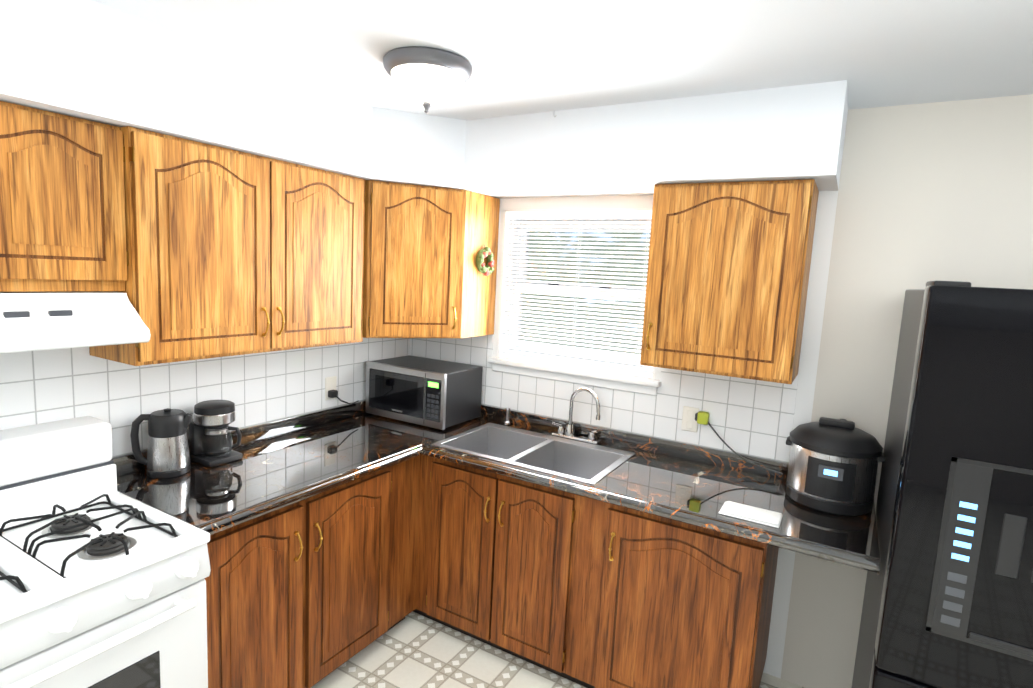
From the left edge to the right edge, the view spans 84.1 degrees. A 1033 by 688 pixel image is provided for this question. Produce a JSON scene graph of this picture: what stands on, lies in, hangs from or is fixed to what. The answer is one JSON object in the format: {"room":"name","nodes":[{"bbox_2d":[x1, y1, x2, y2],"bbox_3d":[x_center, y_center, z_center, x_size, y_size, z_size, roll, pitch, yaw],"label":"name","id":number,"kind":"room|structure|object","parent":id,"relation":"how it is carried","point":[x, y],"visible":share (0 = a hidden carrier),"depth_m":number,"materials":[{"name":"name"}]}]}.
{"room":"kitchen","nodes":[
{"label":"kitchen","id":0,"kind":"room"},
{"bbox_2d":[0,0,847,197],"bbox_3d":[-0.561,-0.736,1.268,2.198,0.311,3.600,7,8,30],"label":"soffit","id":1,"kind":"structure","parent":0,"point":[90,60],"depth_m":2.12,"materials":[{"name":"white paint"}]},
{"bbox_2d":[0,101,818,383],"bbox_3d":[-0.334,-0.256,1.829,2.122,0.750,2.472,7,8,30],"label":"upper cabinet","id":2,"kind":"object","parent":1,"relation":"hanging from","point":[194,250],"visible":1,"depth_m":2.16,"materials":[{"name":"brown wood"}]},
{"bbox_2d":[476,244,494,275],"bbox_3d":[-0.161,-0.434,2.972,0.048,0.163,0.143,7,8,30],"label":"decor","id":3,"kind":"object","parent":2,"relation":"attached to","point":[488,268],"visible":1,"depth_m":2.95,"materials":[{"name":"green plant"}]},
{"bbox_2d":[311,611,804,687],"bbox_3d":[0.331,1.830,-0.058,5.900,0.100,5.700,7,8,30],"label":"floor","id":4,"kind":"structure","parent":0,"point":[412,649],"depth_m":2.53,"materials":[{"name":"tile"}]},
{"bbox_2d":[0,416,210,687],"bbox_3d":[-1.406,0.895,1.593,0.752,1.162,0.760,7,8,30],"label":"stove","id":5,"kind":"object","parent":4,"relation":"on","point":[102,582],"visible":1,"depth_m":1.62,"materials":[{"name":"white metal"}]},
{"bbox_2d":[111,387,879,687],"bbox_3d":[-0.056,0.869,2.228,2.446,1.190,1.692,7,8,30],"label":"base cabinet","id":6,"kind":"object","parent":4,"relation":"on","point":[587,555],"visible":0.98,"depth_m":2.30,"materials":[{"name":"brown wood"}]},
{"bbox_2d":[111,390,879,575],"bbox_3d":[-0.039,0.538,2.187,2.446,0.112,1.692,7,8,30],"label":"countertop","id":7,"kind":"structure","parent":6,"relation":"on","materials":[{"name":"stone"}]},
{"bbox_2d":[130,408,191,477],"bbox_3d":[-1.328,0.366,2.152,0.144,0.247,0.181,7,8,30],"label":"kettle","id":8,"kind":"object","parent":7,"relation":"on","point":[168,454],"visible":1,"depth_m":2.12,"materials":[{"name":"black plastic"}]},
{"bbox_2d":[189,400,242,466],"bbox_3d":[-1.218,0.355,2.323,0.166,0.237,0.151,7,8,30],"label":"coffee maker","id":9,"kind":"object","parent":7,"relation":"on","point":[211,444],"visible":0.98,"depth_m":2.29,"materials":[{"name":"black plastic"}]},
{"bbox_2d":[365,355,482,429],"bbox_3d":[-0.510,0.256,3.162,0.538,0.297,0.357,7,8,30],"label":"microwave","id":10,"kind":"object","parent":7,"relation":"on","point":[435,393],"visible":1,"depth_m":3.02,"materials":[{"name":"black"}]},
{"bbox_2d":[431,422,635,516],"bbox_3d":[0.076,0.575,2.707,0.824,0.167,0.504,7,8,30],"label":"sink","id":11,"kind":"object","parent":7,"relation":"in","point":[572,458],"depth_m":2.76,"materials":[{"name":"silver metal"}]},
{"bbox_2d":[503,387,601,444],"bbox_3d":[0.176,0.328,2.939,0.568,0.272,0.074,7,8,30],"label":"faucet","id":12,"kind":"object","parent":7,"relation":"on","point":[570,431],"depth_m":2.93,"materials":[{"name":"silver metal"}]},
{"bbox_2d":[719,501,782,527],"bbox_3d":[0.844,0.608,2.061,0.200,0.012,0.130,7,8,30],"label":"cloth","id":13,"kind":"object","parent":7,"relation":"on","point":[753,514],"visible":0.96,"depth_m":2.04,"materials":[{"name":"white fabric"}]},
{"bbox_2d":[786,417,884,515],"bbox_3d":[1.218,0.451,2.210,0.332,0.325,0.316,7,8,30],"label":"pressure cooker","id":14,"kind":"object","parent":7,"relation":"on","point":[832,466],"visible":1,"depth_m":2.10,"materials":[{"name":"black plastic"}]},
{"bbox_2d":[852,280,1032,687],"bbox_3d":[1.599,0.734,1.656,0.934,1.772,0.873,7,8,30],"label":"refrigerator","id":15,"kind":"object","parent":4,"relation":"on","point":[948,599],"visible":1,"depth_m":1.47,"materials":[{"name":"black metal"}]},
{"bbox_2d":[92,0,1032,119],"bbox_3d":[0.461,-0.683,-0.375,5.900,0.100,5.700,7,8,30],"label":"ceiling","id":16,"kind":"structure","parent":0,"point":[521,57],"depth_m":1.74,"materials":[{"name":"white paint"}]},
{"bbox_2d":[383,46,556,116],"bbox_3d":[-0.173,-0.905,2.198,0.318,0.167,0.816,7,8,30],"label":"ceiling light","id":17,"kind":"object","parent":16,"relation":"hanging from","point":[426,77],"visible":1,"depth_m":1.89,"materials":[{"name":"white glass"}]},
{"bbox_2d":[491,94,1032,687],"bbox_3d":[1.797,0.344,2.168,5.900,2.436,0.150,7,8,30],"label":"wall","id":18,"kind":"structure","parent":0,"point":[931,192],"depth_m":2.25,"materials":[{"name":"white paint"}]},
{"bbox_2d":[0,335,798,462],"bbox_3d":[-0.430,0.296,1.785,2.132,0.600,2.750,7,8,30],"label":"tile backsplash","id":19,"kind":"structure","parent":18,"relation":"attached to","point":[752,417],"depth_m":2.57,"materials":[{"name":"white tile"}]},
{"bbox_2d":[325,376,358,404],"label":"socket","id":20,"kind":"object","parent":19,"relation":"attached to","point":[331,392],"depth_m":2.96,"materials":[{"name":"white plastic"}]},
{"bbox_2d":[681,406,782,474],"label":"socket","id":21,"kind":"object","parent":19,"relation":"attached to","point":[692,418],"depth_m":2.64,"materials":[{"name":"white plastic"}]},
{"bbox_2d":[487,208,660,395],"bbox_3d":[0.316,-0.243,2.947,0.960,0.880,0.180,7,8,30],"label":"kitchen window","id":22,"kind":"structure","parent":18,"relation":"in","point":[573,283],"depth_m":2.94,"materials":[{"name":"white plastic"}]},
{"bbox_3d":[-2.081,0.266,1.210,0.150,2.436,5.400,7,8,30],"label":"wall","id":23,"kind":"structure","parent":0,"visible":0},
{"bbox_2d":[0,291,149,352],"bbox_3d":[-1.501,-0.064,1.555,0.424,0.153,0.750,7,8,30],"label":"range hood","id":24,"kind":"object","parent":23,"relation":"attached to","point":[40,320],"visible":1,"depth_m":1.64,"materials":[{"name":"white metal"}]}
]}

